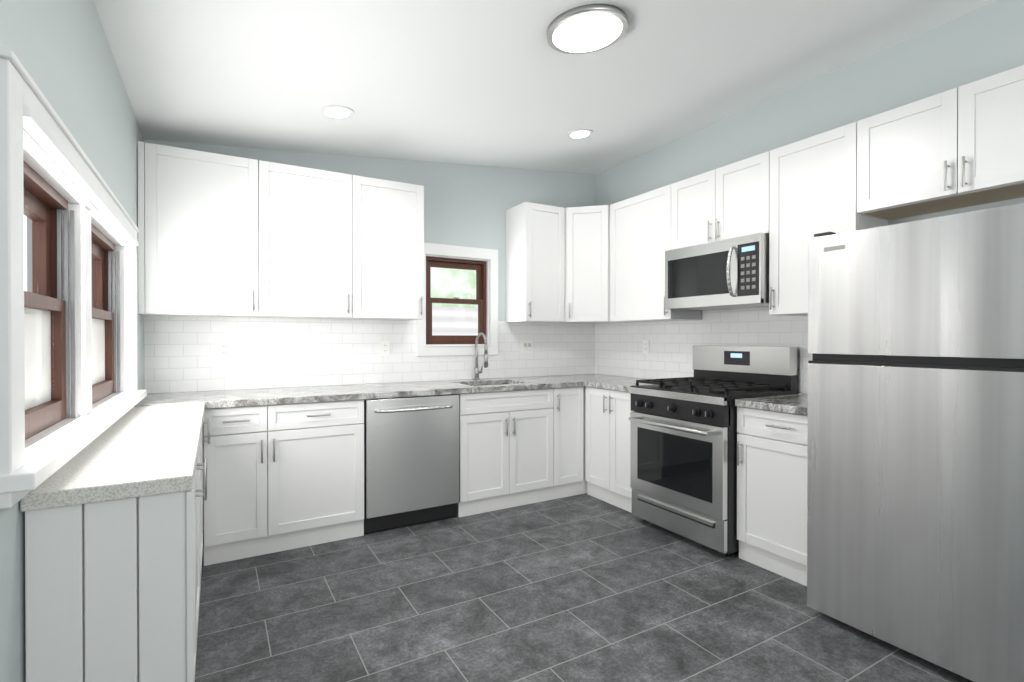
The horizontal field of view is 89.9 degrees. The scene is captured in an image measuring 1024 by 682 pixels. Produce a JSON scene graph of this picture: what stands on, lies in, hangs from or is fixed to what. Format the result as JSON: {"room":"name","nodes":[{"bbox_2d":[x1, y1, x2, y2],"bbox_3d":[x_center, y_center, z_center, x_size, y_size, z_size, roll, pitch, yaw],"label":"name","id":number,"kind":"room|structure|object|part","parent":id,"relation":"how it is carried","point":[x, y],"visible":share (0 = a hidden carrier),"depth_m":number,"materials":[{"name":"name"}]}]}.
{"room":"kitchen","nodes":[
{"label":"kitchen","id":0,"kind":"room"},
{"bbox_2d":[0,0,144,681],"bbox_3d":[-0.839,-0.308,0.472,0.200,3.150,6.660,0,0,-30],"label":"wall","id":1,"kind":"structure","parent":0,"point":[61,50],"depth_m":1.58,"materials":[{"name":"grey paint"}]},
{"bbox_2d":[0,48,146,508],"bbox_3d":[-1.603,-0.131,1.891,0.225,0.946,2.020,0,0,-30],"label":"window","id":2,"kind":"structure","parent":1,"relation":"in","point":[28,465],"depth_m":1.67,"materials":[{"name":"white wood"}]},
{"bbox_3d":[-1.651,-0.111,1.875,0.125,0.764,1.815,0,0,-30],"label":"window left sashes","id":3,"kind":"part","parent":2,"relation":"part of","materials":[{"name":"brown wood"}]},
{"bbox_2d":[144,140,594,430],"bbox_3d":[-0.799,-0.329,4.222,4.020,3.150,0.206,0,0,-30],"label":"wall","id":4,"kind":"structure","parent":0,"point":[466,205],"depth_m":4.01,"materials":[{"name":"white tile"}]},
{"bbox_2d":[218,341,230,358],"bbox_3d":[-1.931,0.061,3.446,0.072,0.116,0.008,0,0,-30],"label":"electrical outlet","id":5,"kind":"object","parent":4,"relation":"attached to","point":[224,349],"visible":1,"depth_m":3.44,"materials":[{"name":"white plastic"}]},
{"bbox_2d":[137,141,423,320],"bbox_3d":[-1.472,-0.655,3.501,1.726,0.990,0.374,0,0,-30],"label":"upper cabinet","id":6,"kind":"object","parent":4,"relation":"attached to","point":[220,235],"visible":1,"depth_m":3.30,"materials":[{"name":"white wood"}]},
{"bbox_2d":[380,341,389,355],"bbox_3d":[-0.987,0.058,3.991,0.072,0.116,0.008,0,0,-30],"label":"electrical outlet","id":7,"kind":"object","parent":4,"relation":"attached to","point":[384,348],"visible":1,"depth_m":3.99,"materials":[{"name":"white plastic"}]},
{"bbox_2d":[416,243,497,355],"bbox_3d":[-0.474,-0.337,4.349,0.740,0.915,0.150,0,0,-30],"label":"window","id":8,"kind":"structure","parent":4,"relation":"in","point":[423,348],"depth_m":4.35,"materials":[{"name":"white"}]},
{"bbox_3d":[-0.486,-0.333,4.370,0.570,0.722,0.082,0,0,-30],"label":"window back sashes","id":9,"kind":"part","parent":8,"relation":"part of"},
{"bbox_2d":[521,341,532,352],"bbox_3d":[0.139,0.054,4.640,0.118,0.116,0.010,0,0,-30],"label":"light switch","id":10,"kind":"object","parent":4,"relation":"attached to","point":[526,346],"visible":1,"depth_m":4.64,"materials":[{"name":"white plastic"}]},
{"bbox_2d":[506,202,564,322],"bbox_3d":[0.209,-0.660,4.472,0.398,0.990,0.374,0,0,-30],"label":"upper cabinet","id":11,"kind":"object","parent":4,"relation":"attached to","point":[535,249],"visible":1,"depth_m":4.35,"materials":[{"name":"white wood"}]},
{"bbox_2d":[93,0,996,173],"bbox_3d":[0.815,-1.513,1.420,4.020,0.550,6.660,0,0,-30],"label":"ceiling","id":12,"kind":"structure","parent":0,"point":[499,83],"depth_m":2.70,"materials":[{"name":"white paint"}]},
{"bbox_2d":[320,105,353,118],"bbox_3d":[-1.044,-1.365,3.062,0.190,0.025,0.190,0,0,-30],"label":"recessed light","id":13,"kind":"object","parent":12,"relation":"in","point":[337,112],"visible":1,"depth_m":3.05,"materials":[{"name":"white plastic"}]},
{"bbox_2d":[567,129,592,138],"bbox_3d":[0.505,-1.540,3.817,0.190,0.025,0.190,0,0,-30],"label":"recessed light","id":14,"kind":"object","parent":12,"relation":"in","point":[579,133],"visible":0.96,"depth_m":3.80,"materials":[{"name":"white plastic"}]},
{"bbox_2d":[547,4,627,53],"bbox_3d":[0.347,-1.434,2.374,0.371,0.068,0.370,0,0,-30],"label":"led ceiling light","id":15,"kind":"object","parent":12,"relation":"attached to","point":[587,28],"visible":1,"depth_m":2.32,"materials":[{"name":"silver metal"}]},
{"bbox_2d":[195,493,972,681],"bbox_3d":[0.815,1.312,1.436,4.020,0.100,6.660,0,0,-30],"label":"floor","id":16,"kind":"structure","parent":0,"point":[585,587],"depth_m":2.37,"materials":[{"name":"tile"}]},
{"bbox_2d":[25,419,209,681],"bbox_3d":[-1.393,0.823,2.001,0.358,0.872,1.710,0,0,-30],"label":"base cabinet","id":17,"kind":"object","parent":16,"relation":"on","point":[112,590],"visible":0.69,"depth_m":1.27,"materials":[{"name":"white wood"}]},
{"bbox_2d":[20,403,204,511],"bbox_3d":[-1.402,0.364,1.990,0.334,0.041,1.715,0,0,-30],"label":"countertop","id":18,"kind":"structure","parent":17,"relation":"on","point":[138,451],"depth_m":1.46,"materials":[{"name":"white stone"}]},
{"bbox_2d":[203,404,282,565],"bbox_3d":[-1.700,0.813,3.204,0.382,0.878,0.630,0,0,-30],"label":"base cabinet","id":19,"kind":"object","parent":16,"relation":"on","point":[282,477],"depth_m":2.94,"materials":[{"name":"white wood"}]},
{"bbox_2d":[283,400,363,550],"bbox_3d":[-1.368,0.812,3.395,0.619,0.878,0.630,0,0,-30],"label":"base cabinet","id":20,"kind":"object","parent":16,"relation":"on","point":[323,442],"depth_m":3.16,"materials":[{"name":"white wood"}]},
{"bbox_2d":[134,376,633,408],"bbox_3d":[-0.580,0.349,3.842,3.609,0.040,0.671,0,0,-30],"label":"countertop","id":21,"kind":"structure","parent":20,"relation":"on","point":[311,394],"depth_m":3.39,"materials":[{"name":"grey stone"}]},
{"bbox_2d":[473,332,487,379],"bbox_3d":[-0.239,0.127,4.233,0.094,0.396,0.217,0,0,-30],"label":"faucet","id":22,"kind":"object","parent":21,"relation":"on","point":[477,371],"visible":1,"depth_m":4.28,"materials":[{"name":"silver metal"}]},
{"bbox_2d":[364,394,458,533],"bbox_3d":[-0.782,0.812,3.666,0.654,0.874,0.663,0,0,-30],"label":"dishwasher","id":23,"kind":"object","parent":16,"relation":"on","point":[411,460],"visible":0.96,"depth_m":3.42,"materials":[{"name":"silver metal"}]},
{"bbox_2d":[507,386,586,500],"bbox_3d":[0.270,0.807,4.341,0.351,0.878,0.630,0,0,-30],"label":"base cabinet","id":24,"kind":"object","parent":16,"relation":"on","point":[546,427],"depth_m":3.98,"materials":[{"name":"white wood"}]},
{"bbox_2d":[550,374,621,377],"bbox_3d":[0.700,0.345,4.564,0.669,0.040,0.390,0,0,-30],"label":"countertop","id":25,"kind":"structure","parent":24,"relation":"on","point":[581,375],"depth_m":4.68,"materials":[{"name":"grey stone"}]},
{"bbox_2d":[585,387,631,512],"bbox_3d":[1.010,0.808,4.037,0.672,0.878,0.625,0,0,-30],"label":"base cabinet","id":26,"kind":"object","parent":16,"relation":"on","point":[607,447],"visible":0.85,"depth_m":3.91,"materials":[{"name":"white wood"}]},
{"bbox_2d":[582,378,652,391],"bbox_3d":[1.017,0.348,4.015,0.669,0.040,0.579,0,0,-30],"label":"countertop","id":27,"kind":"structure","parent":26,"relation":"on","point":[617,384],"depth_m":4.05,"materials":[{"name":"grey stone"}]},
{"bbox_2d":[629,345,796,556],"bbox_3d":[1.285,0.644,3.390,0.778,1.215,0.756,0,0,-30],"label":"gas range","id":28,"kind":"object","parent":16,"relation":"on","point":[683,456],"visible":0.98,"depth_m":3.21,"materials":[{"name":"silver metal"}]},
{"bbox_2d":[737,407,807,585],"bbox_3d":[1.686,0.815,2.866,0.672,0.878,0.540,0,0,-30],"label":"base cabinet","id":29,"kind":"object","parent":16,"relation":"on","point":[772,452],"visible":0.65,"depth_m":2.76,"materials":[{"name":"white wood"}]},
{"bbox_2d":[807,203,1023,681],"bbox_3d":[1.914,0.386,2.236,0.852,1.743,0.760,0,0,-30],"label":"refrigerator","id":30,"kind":"object","parent":16,"relation":"on","point":[915,503],"visible":1,"depth_m":1.97,"materials":[{"name":"silver metal"}]},
{"bbox_2d":[735,393,807,415],"bbox_3d":[1.690,0.354,2.866,0.652,0.040,0.537,0,0,-30],"label":"countertop","id":31,"kind":"structure","parent":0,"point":[794,404],"depth_m":2.82,"materials":[{"name":"grey stone"}]},
{"bbox_2d":[595,0,1023,393],"bbox_3d":[2.466,-0.318,2.381,0.206,3.150,6.660,0,0,-30],"label":"wall","id":32,"kind":"structure","parent":0,"point":[985,41],"depth_m":3.35,"materials":[{"name":"grey paint"}]},
{"bbox_2d":[553,205,631,323],"bbox_3d":[0.705,-0.661,4.623,0.606,0.990,0.605,0,0,-30],"label":"upper cabinet","id":33,"kind":"object","parent":32,"relation":"attached to","point":[587,271],"visible":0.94,"depth_m":4.39,"materials":[{"name":"white wood"}]},
{"bbox_3d":[0.642,-0.660,4.395,0.269,0.986,0.264,0,0,-30],"label":"door","id":34,"kind":"part","parent":33,"relation":"part of","materials":[{"name":"white wood"}]},
{"bbox_2d":[643,340,648,353],"bbox_3d":[1.158,0.050,4.433,0.008,0.116,0.072,0,0,-30],"label":"outlet","id":35,"kind":"object","parent":32,"relation":"attached to","point":[645,346],"visible":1,"depth_m":4.42,"materials":[{"name":"white plastic"}]},
{"bbox_2d":[665,233,768,310],"bbox_3d":[1.445,-0.440,3.481,0.467,0.422,0.756,0,0,-30],"label":"over-the-range microwave","id":36,"kind":"object","parent":32,"relation":"attached to","point":[731,273],"visible":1,"depth_m":3.32,"materials":[{"name":"silver metal"}]},
{"bbox_2d":[610,65,1023,321],"bbox_3d":[1.651,-0.653,3.218,0.372,0.990,2.768,0,0,-30],"label":"upper cabinet","id":37,"kind":"object","parent":32,"relation":"attached to","point":[959,147],"depth_m":2.81,"materials":[{"name":"white wood"}]},
{"label":"outside","id":38,"kind":"structure","parent":0,"visible":0},
{"bbox_2d":[24,215,26,290],"bbox_3d":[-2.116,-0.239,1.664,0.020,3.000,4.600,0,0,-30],"label":"window pane","id":39,"kind":"structure","parent":38,"point":[25,259],"depth_m":3.08,"materials":[{"name":"clear glass"}]},
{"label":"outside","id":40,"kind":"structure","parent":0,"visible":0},
{"bbox_2d":[431,267,477,334],"bbox_3d":[-0.801,-0.458,4.985,2.400,2.600,0.020,0,0,-30],"label":"window glow back","id":41,"kind":"structure","parent":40,"point":[452,291],"depth_m":5.10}
]}

